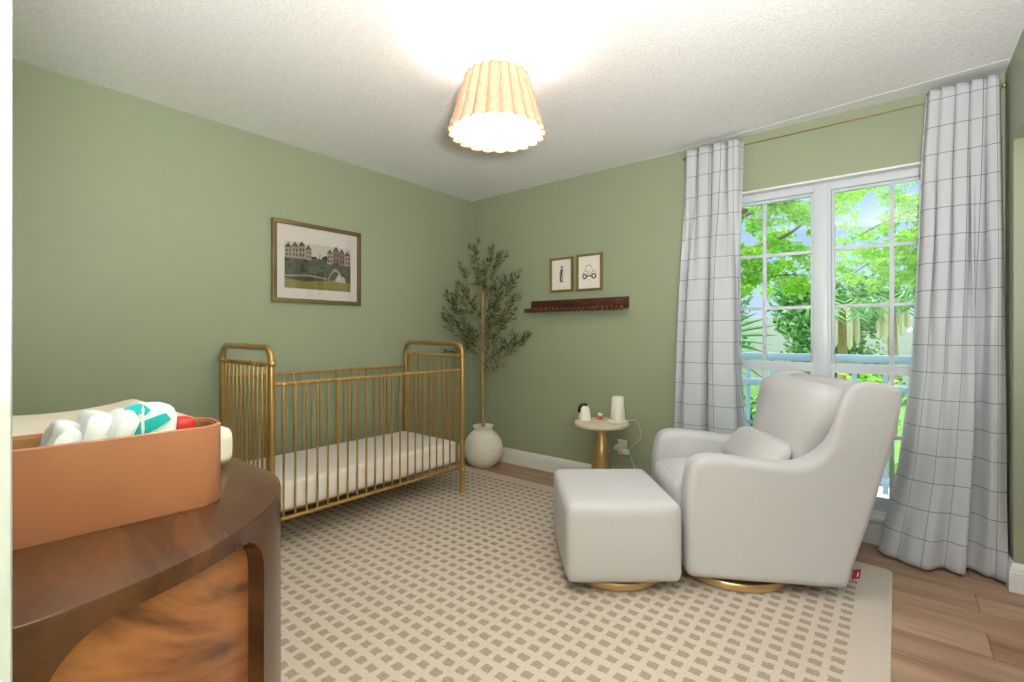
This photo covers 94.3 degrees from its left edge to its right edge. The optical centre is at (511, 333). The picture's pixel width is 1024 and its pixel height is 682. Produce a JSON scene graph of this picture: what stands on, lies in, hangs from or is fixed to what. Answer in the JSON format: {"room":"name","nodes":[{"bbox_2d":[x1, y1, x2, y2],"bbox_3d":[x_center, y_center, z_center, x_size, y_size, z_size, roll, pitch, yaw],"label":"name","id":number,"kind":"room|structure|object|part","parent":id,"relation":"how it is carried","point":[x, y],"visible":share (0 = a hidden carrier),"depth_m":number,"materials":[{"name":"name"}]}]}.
{"room":"bedroom","nodes":[
{"label":"bedroom","id":0,"kind":"room"},
{"bbox_2d":[12,58,472,460],"bbox_3d":[-1.535,-0.052,3.273,0.150,2.440,3.790,0,0,39],"label":"wall","id":1,"kind":"structure","parent":0,"point":[141,228],"depth_m":2.76,"materials":[{"name":"green paint"}]},
{"bbox_2d":[271,217,360,305],"bbox_3d":[-1.357,-0.483,3.349,0.028,0.549,0.656,0,0,39],"label":"framed print","id":2,"kind":"object","parent":1,"relation":"attached to","point":[311,263],"visible":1,"depth_m":3.32,"materials":[{"name":"brown metal"}]},
{"bbox_2d":[12,0,1023,200],"bbox_3d":[-0.018,-1.347,0.816,5.600,0.150,5.700,0,0,39],"label":"ceiling","id":3,"kind":"structure","parent":0,"point":[375,85],"depth_m":2.21,"materials":[{"name":"white paint"}]},
{"bbox_2d":[447,33,546,152],"bbox_3d":[-0.066,-1.070,2.077,0.434,0.404,0.435,0,0,39],"label":"ceiling lamp","id":4,"kind":"object","parent":3,"relation":"attached to","point":[496,110],"visible":1,"depth_m":1.98,"materials":[{"name":"beige fabric"}]},
{"bbox_3d":[-0.065,-1.162,2.077,0.024,0.180,0.024,0,0,39],"label":"stem","id":5,"kind":"part","parent":4,"relation":"part of","materials":[{"name":"white paint"}]},
{"bbox_2d":[456,112,537,145],"bbox_3d":[-0.065,-0.890,2.077,0.356,0.008,0.356,0,0,39],"label":"diffuser","id":6,"kind":"object","parent":4,"relation":"attached to","point":[482,128],"depth_m":2.07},
{"bbox_2d":[281,458,1023,681],"bbox_3d":[-0.018,1.228,0.816,5.600,0.120,5.700,0,0,39],"label":"floor","id":7,"kind":"structure","parent":0,"point":[947,626],"depth_m":1.93,"materials":[{"name":"brown wood"}]},
{"bbox_2d":[12,457,280,681],"bbox_3d":[-1.083,0.738,1.085,1.614,0.860,0.646,0,0,39],"label":"dresser","id":8,"kind":"object","parent":7,"relation":"on","point":[193,595],"visible":0.65,"depth_m":0.67,"materials":[{"name":"brown wood"}]},
{"bbox_2d":[12,417,220,550],"bbox_3d":[-0.704,0.237,0.773,0.136,0.142,0.390,0,0,43],"label":"caddy","id":9,"kind":"object","parent":8,"relation":"on","point":[60,491],"visible":0.91,"depth_m":0.75,"materials":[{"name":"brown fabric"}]},
{"bbox_2d":[38,419,82,446],"bbox_3d":[-0.728,0.218,0.741,0.100,0.162,0.081,0,0,41],"label":"diaper","id":10,"kind":"object","parent":9,"relation":"in","point":[59,431],"visible":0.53,"depth_m":0.73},
{"bbox_2d":[76,410,111,441],"bbox_3d":[-0.706,0.213,0.772,0.100,0.173,0.082,0,0,37],"label":"diaper","id":11,"kind":"object","parent":9,"relation":"in","point":[94,424],"visible":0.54,"depth_m":0.76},
{"bbox_2d":[106,408,139,437],"bbox_3d":[-0.681,0.214,0.799,0.100,0.170,0.081,0,0,41],"label":"diaper","id":12,"kind":"object","parent":9,"relation":"in","point":[124,422],"visible":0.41,"depth_m":0.79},
{"bbox_2d":[124,402,176,434],"bbox_3d":[-0.643,0.209,0.839,0.082,0.176,0.044,0,0,-27],"label":"diaper","id":13,"kind":"object","parent":9,"relation":"in","point":[153,416],"visible":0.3,"depth_m":0.83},
{"bbox_2d":[124,403,150,415],"bbox_3d":[-0.654,0.140,0.826,0.042,0.034,0.014,0,-4,-27],"label":"print","id":14,"kind":"object","parent":13,"relation":"on","point":[142,409],"depth_m":0.82},
{"bbox_2d":[134,413,170,434],"bbox_3d":[-0.639,0.172,0.831,0.070,0.061,0.014,0,-4,-27],"label":"print","id":15,"kind":"object","parent":13,"relation":"attached to","point":[149,422],"depth_m":0.83},
{"bbox_2d":[176,416,195,429],"bbox_3d":[-0.617,0.190,0.890,0.044,0.068,0.036,0,0,39],"label":"bottle","id":16,"kind":"object","parent":9,"relation":"in","point":[183,422],"visible":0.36,"depth_m":0.88,"materials":[{"name":"plastic"}]},
{"bbox_2d":[12,399,231,464],"bbox_3d":[-1.104,0.264,1.203,0.845,0.086,0.434,0,0,39],"label":"changing pad","id":17,"kind":"object","parent":8,"relation":"on","point":[36,423],"visible":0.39,"depth_m":1.30,"materials":[{"name":"white fabric"}]},
{"bbox_3d":[-0.479,0.702,0.671,0.027,0.731,0.301,0,0,14],"label":"panel","id":18,"kind":"part","parent":8,"relation":"part of","materials":[{"name":"brown wood"}]},
{"bbox_2d":[440,237,532,468],"bbox_3d":[-0.222,0.156,4.115,0.822,2.024,0.475,0,0,-2],"label":"tree","id":19,"kind":"object","parent":7,"relation":"on","point":[483,445],"visible":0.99,"depth_m":4.13,"materials":[{"name":"green plant"}]},
{"bbox_3d":[-0.253,0.987,4.179,0.345,0.362,0.345,0,0,39],"label":"pot","id":20,"kind":"part","parent":19,"relation":"part of","materials":[{"name":"white ceramic"}]},
{"bbox_2d":[281,465,891,681],"bbox_3d":[-0.079,1.162,2.329,3.022,0.011,2.436,0,0,39],"label":"area rug","id":21,"kind":"object","parent":7,"relation":"on","point":[424,580],"visible":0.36,"depth_m":1.98,"materials":[{"name":"carpet"}]},
{"bbox_2d":[218,340,465,521],"bbox_3d":[-1.046,0.605,3.150,0.707,1.102,1.399,0,0,40],"label":"crib","id":22,"kind":"object","parent":21,"relation":"on","point":[270,384],"visible":0.92,"depth_m":2.84,"materials":[{"name":"gold metal"}]},
{"bbox_3d":[-1.478,0.162,2.631,0.658,0.028,0.029,0,0,40],"label":"rail","id":23,"kind":"part","parent":22,"relation":"part of","materials":[{"name":"gold metal"}]},
{"bbox_3d":[-1.478,0.536,2.631,0.691,0.964,0.033,0,0,40],"label":"frame","id":24,"kind":"part","parent":22,"relation":"part of","materials":[{"name":"gold metal"}]},
{"bbox_3d":[-1.299,0.264,3.360,0.029,0.023,1.350,0,0,40],"label":"rail","id":25,"kind":"part","parent":22,"relation":"part of","materials":[{"name":"gold metal"}]},
{"bbox_2d":[246,431,454,511],"bbox_3d":[-1.046,0.860,3.150,0.622,0.170,1.302,0,0,40],"label":"mattress","id":26,"kind":"object","parent":22,"relation":"in","point":[300,455],"visible":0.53,"depth_m":2.95,"materials":[{"name":"white fabric"}]},
{"bbox_3d":[-0.793,0.264,2.939,0.029,0.023,1.350,0,0,40],"label":"rail","id":27,"kind":"part","parent":22,"relation":"part of","materials":[{"name":"gold metal"}]},
{"bbox_3d":[-0.793,0.964,2.939,0.021,0.021,1.350,0,0,40],"label":"rail","id":28,"kind":"part","parent":22,"relation":"part of","materials":[{"name":"gold metal"}]},
{"bbox_3d":[-0.614,0.162,3.668,0.658,0.028,0.029,0,0,40],"label":"rail","id":29,"kind":"part","parent":22,"relation":"part of","materials":[{"name":"gold metal"}]},
{"bbox_3d":[-0.614,0.536,3.668,0.691,0.964,0.033,0,0,40],"label":"frame","id":30,"kind":"part","parent":22,"relation":"part of","materials":[{"name":"gold metal"}]},
{"bbox_3d":[-0.361,1.074,3.458,0.047,0.165,0.047,0,0,40],"label":"leg","id":31,"kind":"part","parent":22,"relation":"part of","materials":[{"name":"gold metal"}]},
{"bbox_2d":[554,469,681,591],"bbox_3d":[0.492,0.951,2.376,0.534,0.412,0.604,0,0,-1],"label":"ottoman","id":32,"kind":"object","parent":21,"relation":"on","point":[616,530],"visible":1,"depth_m":2.08,"materials":[{"name":"white fabric"}]},
{"bbox_2d":[651,370,901,592],"bbox_3d":[1.244,0.683,2.430,0.948,0.947,0.697,0,0,8],"label":"armchair","id":33,"kind":"object","parent":21,"relation":"on","point":[749,524],"visible":0.94,"depth_m":2.10,"materials":[{"name":"white fabric"}]},
{"bbox_2d":[655,457,689,507],"bbox_3d":[1.099,0.785,2.450,0.656,0.219,0.444,0,0,8],"label":"seat cushion","id":34,"kind":"object","parent":33,"relation":"on","point":[669,471],"depth_m":2.45,"materials":[{"name":"white fabric"}]},
{"bbox_3d":[1.258,0.660,2.717,0.886,0.902,0.124,0,0,8],"label":"arm","id":35,"kind":"part","parent":33,"relation":"part of","materials":[{"name":"white fabric"}]},
{"bbox_2d":[722,426,792,459],"bbox_3d":[1.243,0.608,2.435,0.194,0.202,0.478,0,0,3],"label":"lumbar pillow","id":36,"kind":"object","parent":33,"relation":"on","point":[749,441],"visible":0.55,"depth_m":2.34,"materials":[{"name":"white fabric"}]},
{"bbox_2d":[752,376,843,459],"bbox_3d":[1.436,0.474,2.400,0.322,0.505,0.589,0,0,3],"label":"cushion","id":37,"kind":"object","parent":33,"relation":"on","point":[802,412],"depth_m":2.23,"materials":[{"name":"white fabric"}]},
{"bbox_3d":[1.510,0.658,2.393,0.343,0.872,0.648,0,0,3],"label":"backrest","id":38,"kind":"part","parent":33,"relation":"part of","materials":[{"name":"white fabric"}]},
{"bbox_2d":[574,417,628,468],"bbox_3d":[0.644,0.901,3.417,0.388,0.534,0.388,0,0,39],"label":"side table","id":39,"kind":"object","parent":7,"relation":"on","point":[601,459],"visible":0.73,"depth_m":3.37,"materials":[{"name":"gold metal"}]},
{"bbox_2d":[578,403,590,420],"bbox_3d":[0.531,0.570,3.482,0.092,0.127,0.092,0,0,39],"label":"camera","id":40,"kind":"object","parent":39,"relation":"on","point":[583,409],"visible":1,"depth_m":3.45,"materials":[{"name":"white plastic"}]},
{"bbox_2d":[578,403,587,412],"bbox_3d":[0.517,0.542,3.470,0.072,0.071,0.026,0,0,0],"label":"hood","id":41,"kind":"object","parent":40,"relation":"attached to","point":[583,408],"depth_m":3.46,"materials":[{"name":"black plastic"}]},
{"bbox_2d":[597,413,602,419],"bbox_3d":[0.646,0.608,3.491,0.041,0.050,0.023,0,0,39],"label":"pacifier","id":42,"kind":"object","parent":39,"relation":"on","point":[599,416],"visible":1,"depth_m":3.48,"materials":[{"name":"orange plastic"}]},
{"bbox_2d":[608,396,640,468],"bbox_3d":[0.803,0.794,3.425,0.180,0.687,0.228,0,0,39],"label":"night light","id":43,"kind":"object","parent":39,"relation":"on","point":[617,415],"depth_m":3.36,"materials":[{"name":"white plastic"}]},
{"bbox_3d":[0.854,0.876,3.430,0.108,0.524,0.156,0,0,39],"label":"power cord","id":44,"kind":"part","parent":43,"relation":"part of","materials":[{"name":"white plastic"}]},
{"bbox_2d":[473,74,1004,522],"bbox_3d":[1.772,-0.052,2.909,5.450,2.440,0.195,0,0,39],"label":"wall","id":45,"kind":"structure","parent":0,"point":[632,214],"depth_m":3.61,"materials":[{"name":"green paint"}]},
{"bbox_2d":[550,256,573,292],"bbox_3d":[0.408,-0.484,3.926,0.224,0.282,0.022,0,0,39],"label":"framed sketch","id":46,"kind":"object","parent":45,"relation":"attached to","point":[561,269],"visible":1,"depth_m":3.92,"materials":[{"name":"beige paper"}]},
{"bbox_2d":[524,296,628,312],"bbox_3d":[0.489,-0.226,3.799,0.919,0.104,0.125,0,0,39],"label":"wall shelf","id":47,"kind":"object","parent":45,"relation":"attached to","point":[605,303],"visible":1,"depth_m":3.77,"materials":[{"name":"brown wood"}]},
{"bbox_2d":[576,252,602,290],"bbox_3d":[0.611,-0.486,3.761,0.231,0.291,0.022,0,0,39],"label":"framed sketch","id":48,"kind":"object","parent":45,"relation":"attached to","point":[589,267],"visible":1,"depth_m":3.76,"materials":[{"name":"beige paper"}]},
{"bbox_2d":[614,439,629,454],"bbox_3d":[0.828,0.860,3.576,0.113,0.115,0.045,0,0,39],"label":"wall outlet","id":49,"kind":"object","parent":45,"relation":"attached to","point":[621,447],"visible":1,"depth_m":3.58,"materials":[{"name":"white plastic"}]},
{"bbox_3d":[0.835,0.860,3.595,0.074,0.115,0.006,0,0,39],"label":"plate","id":50,"kind":"part","parent":49,"relation":"part of","materials":[{"name":"white plastic"}]},
{"bbox_2d":[499,447,883,544],"bbox_3d":[1.011,1.103,3.447,3.590,0.130,0.016,0,0,39],"label":"baseboard","id":51,"kind":"structure","parent":45,"relation":"attached to","point":[873,532],"depth_m":4.00,"materials":[{"name":"white paint"}]},
{"bbox_2d":[741,185,815,423],"bbox_3d":[1.632,0.051,3.083,0.590,1.903,0.070,0,0,39],"label":"window","id":52,"kind":"structure","parent":45,"relation":"attached to","point":[763,199],"depth_m":3.00,"materials":[{"name":"white paint"}]},
{"bbox_3d":[1.635,-0.325,3.087,0.554,1.065,0.025,0,0,39],"label":"sash","id":53,"kind":"part","parent":52,"relation":"part of","materials":[{"name":"glass"}]},
{"bbox_3d":[1.620,0.565,3.067,0.554,0.765,0.025,0,0,39],"label":"sash","id":54,"kind":"part","parent":52,"relation":"part of","materials":[{"name":"white paint"}]},
{"bbox_2d":[646,58,1010,159],"bbox_3d":[1.643,-1.271,2.837,1.840,0.002,0.170,0,0,39],"label":"trim","id":55,"kind":"structure","parent":45,"relation":"attached to","point":[1000,67],"depth_m":2.54,"materials":[{"name":"paint"}]},
{"bbox_2d":[682,83,1006,160],"bbox_3d":[1.793,-1.200,2.800,1.565,0.022,0.063,0,0,39],"label":"curtain rod","id":56,"kind":"object","parent":45,"relation":"attached to","point":[1003,85],"visible":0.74,"depth_m":2.70,"materials":[{"name":"gold metal"}]},
{"bbox_2d":[674,139,744,433],"bbox_3d":[1.291,-0.037,3.109,0.472,2.386,0.095,0,0,39],"label":"window curtain","id":57,"kind":"object","parent":56,"relation":"hanging from","point":[709,396],"visible":0.86,"depth_m":3.08,"materials":[{"name":"fabric"}]},
{"bbox_3d":[1.778,-1.200,2.785,1.535,0.008,0.008,0,0,39],"label":"rod","id":58,"kind":"part","parent":56,"relation":"part of","materials":[{"name":"gold metal"}]},
{"bbox_2d":[878,75,1007,582],"bbox_3d":[2.122,-0.039,2.364,0.478,2.394,0.199,0,0,39],"label":"window curtain","id":59,"kind":"object","parent":56,"relation":"hanging from","point":[947,508],"visible":1,"depth_m":2.33,"materials":[{"name":"fabric"}]},
{"bbox_2d":[828,167,920,511],"bbox_3d":[2.138,0.051,2.674,0.601,1.903,0.070,0,0,39],"label":"window","id":60,"kind":"structure","parent":45,"relation":"attached to","point":[908,175],"depth_m":2.72,"materials":[{"name":"white paint"}]},
{"bbox_3d":[2.126,0.565,2.658,0.565,0.765,0.025,0,0,39],"label":"sash","id":61,"kind":"part","parent":60,"relation":"part of","materials":[{"name":"white paint"}]},
{"bbox_3d":[2.141,-0.325,2.678,0.565,1.065,0.025,0,0,39],"label":"sash","id":62,"kind":"part","parent":60,"relation":"part of","materials":[{"name":"white paint"}]},
{"bbox_2d":[1005,29,1023,564],"bbox_3d":[1.323,-0.052,0.876,0.130,2.440,3.620,0,0,39],"label":"wall","id":63,"kind":"structure","parent":0,"point":[1014,75],"depth_m":2.15,"materials":[{"name":"green paint"}]},
{"bbox_2d":[1006,552,1023,594],"bbox_3d":[2.381,1.103,2.196,0.146,0.130,0.236,0,0,39],"label":"baseboard","id":64,"kind":"structure","parent":63,"relation":"attached to","point":[1015,571],"depth_m":2.14,"materials":[{"name":"white paint"}]},
{"bbox_3d":[-0.453,-0.052,0.275,0.105,2.440,0.190,0,0,39],"label":"wall","id":65,"kind":"structure","parent":0,"visible":0},
{"bbox_2d":[0,0,11,681],"bbox_3d":[-0.447,-0.052,0.278,0.130,2.440,0.204,0,0,39],"label":"trim","id":66,"kind":"structure","parent":65,"relation":"attached to","point":[5,5],"depth_m":0.31,"materials":[{"name":"grey paint"}]},
{"label":"outside","id":67,"kind":"structure","parent":0,"visible":0},
{"bbox_2d":[743,386,906,477],"bbox_3d":[14.580,1.528,18.301,34.000,0.120,39.850,0,0,39],"label":"ground","id":68,"kind":"structure","parent":67,"point":[754,390],"depth_m":7.83,"materials":[{"name":"green plant"}]},
{"bbox_2d":[741,292,754,359],"bbox_3d":[4.835,-0.069,12.350,2.619,3.389,1.637,0,0,39],"label":"shrub","id":69,"kind":"object","parent":68,"relation":"on","point":[747,301],"visible":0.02,"depth_m":11.73,"materials":[{"name":"green plant"}]},
{"bbox_2d":[743,392,757,425],"bbox_3d":[2.625,1.000,5.200,0.633,0.983,0.833,0,0,-35],"label":"shrub","id":70,"kind":"object","parent":68,"relation":"on","point":[753,400],"visible":0.05,"depth_m":5.13,"materials":[{"name":"green plant"}]},
{"bbox_2d":[741,311,777,395],"bbox_3d":[2.577,0.372,6.251,1.705,2.195,0.367,0,0,39],"label":"fan palm","id":71,"kind":"object","parent":68,"relation":"on","point":[746,317],"visible":0.09,"depth_m":5.87,"materials":[{"name":"green plant"}]},
{"bbox_2d":[741,188,868,297],"bbox_3d":[3.353,-1.128,8.198,2.261,5.221,5.589,0,0,-39],"label":"shade tree","id":72,"kind":"object","parent":68,"relation":"on","point":[796,284],"visible":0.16,"depth_m":7.41,"materials":[{"name":"green plant"}]},
{"bbox_2d":[741,315,913,395],"bbox_3d":[9.061,0.518,11.480,34.000,1.900,0.200,0,0,39],"label":"wall","id":73,"kind":"structure","parent":68,"relation":"on","point":[904,341],"depth_m":12.79,"materials":[{"name":"white paint"}]},
{"bbox_2d":[762,263,909,398],"bbox_3d":[7.113,-0.023,10.491,2.794,3.201,1.676,0,0,39],"label":"shrub","id":74,"kind":"object","parent":68,"relation":"on","point":[800,338],"visible":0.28,"depth_m":10.46,"materials":[{"name":"green plant"}]},
{"bbox_2d":[798,296,885,379],"bbox_3d":[4.237,0.496,6.116,0.959,1.945,1.009,0,0,39],"label":"palm","id":75,"kind":"object","parent":68,"relation":"on","point":[844,334],"visible":0.59,"depth_m":6.01,"materials":[{"name":"green plant"}]},
{"bbox_2d":[839,363,901,486],"bbox_3d":[3.279,0.882,4.586,0.817,1.265,0.675,0,0,39],"label":"shrub","id":76,"kind":"object","parent":68,"relation":"on","point":[873,378],"visible":0.02,"depth_m":4.52,"materials":[{"name":"green plant"}]},
{"bbox_2d":[835,181,919,293],"bbox_3d":[7.623,-1.455,7.158,6.134,5.863,2.144,0,0,39],"label":"shade tree","id":77,"kind":"object","parent":68,"relation":"on","point":[907,275],"visible":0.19,"depth_m":7.89,"materials":[{"name":"green plant"}]},
{"bbox_2d":[877,486,888,497],"bbox_3d":[1.647,1.328,3.907,10.000,0.280,1.200,0,0,39],"label":"terrace","id":78,"kind":"object","parent":68,"relation":"on","point":[880,491],"depth_m":3.53,"materials":[{"name":"white"}]},
{"bbox_2d":[742,352,911,494],"bbox_3d":[2.359,0.675,3.846,7.216,1.025,0.044,0,0,39],"label":"balcony railing","id":79,"kind":"object","parent":78,"relation":"on","point":[797,357],"visible":0.12,"depth_m":3.69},
{"bbox_3d":[2.365,0.413,3.841,7.200,0.052,0.044,0,0,39],"label":"rail","id":80,"kind":"part","parent":79,"relation":"part of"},
{"bbox_3d":[2.365,0.193,3.841,7.200,0.060,0.044,0,0,39],"label":"rail","id":81,"kind":"part","parent":79,"relation":"part of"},
{"bbox_3d":[2.365,1.098,3.841,7.200,0.052,0.044,0,0,39],"label":"rail","id":82,"kind":"part","parent":79,"relation":"part of","materials":[{"name":"metal"}]},
{"bbox_2d":[856,289,914,439],"bbox_3d":[5.264,0.435,6.577,0.958,2.068,1.055,0,0,39],"label":"palm","id":83,"kind":"object","parent":68,"relation":"on","point":[901,320],"visible":0.52,"depth_m":6.49,"materials":[{"name":"green plant"}]},
{"bbox_2d":[899,385,908,405],"bbox_3d":[3.913,0.936,4.050,0.978,1.178,0.682,0,0,39],"label":"shrub","id":84,"kind":"object","parent":68,"relation":"on","point":[904,401],"visible":0.02,"depth_m":4.32,"materials":[{"name":"green plant"}]},
{"bbox_2d":[894,285,915,314],"bbox_3d":[4.973,0.435,5.399,0.929,2.068,1.013,0,0,-21],"label":"palm","id":85,"kind":"object","parent":68,"relation":"on","point":[909,288],"visible":0.08,"depth_m":5.66,"materials":[{"name":"green plant"}]}
]}

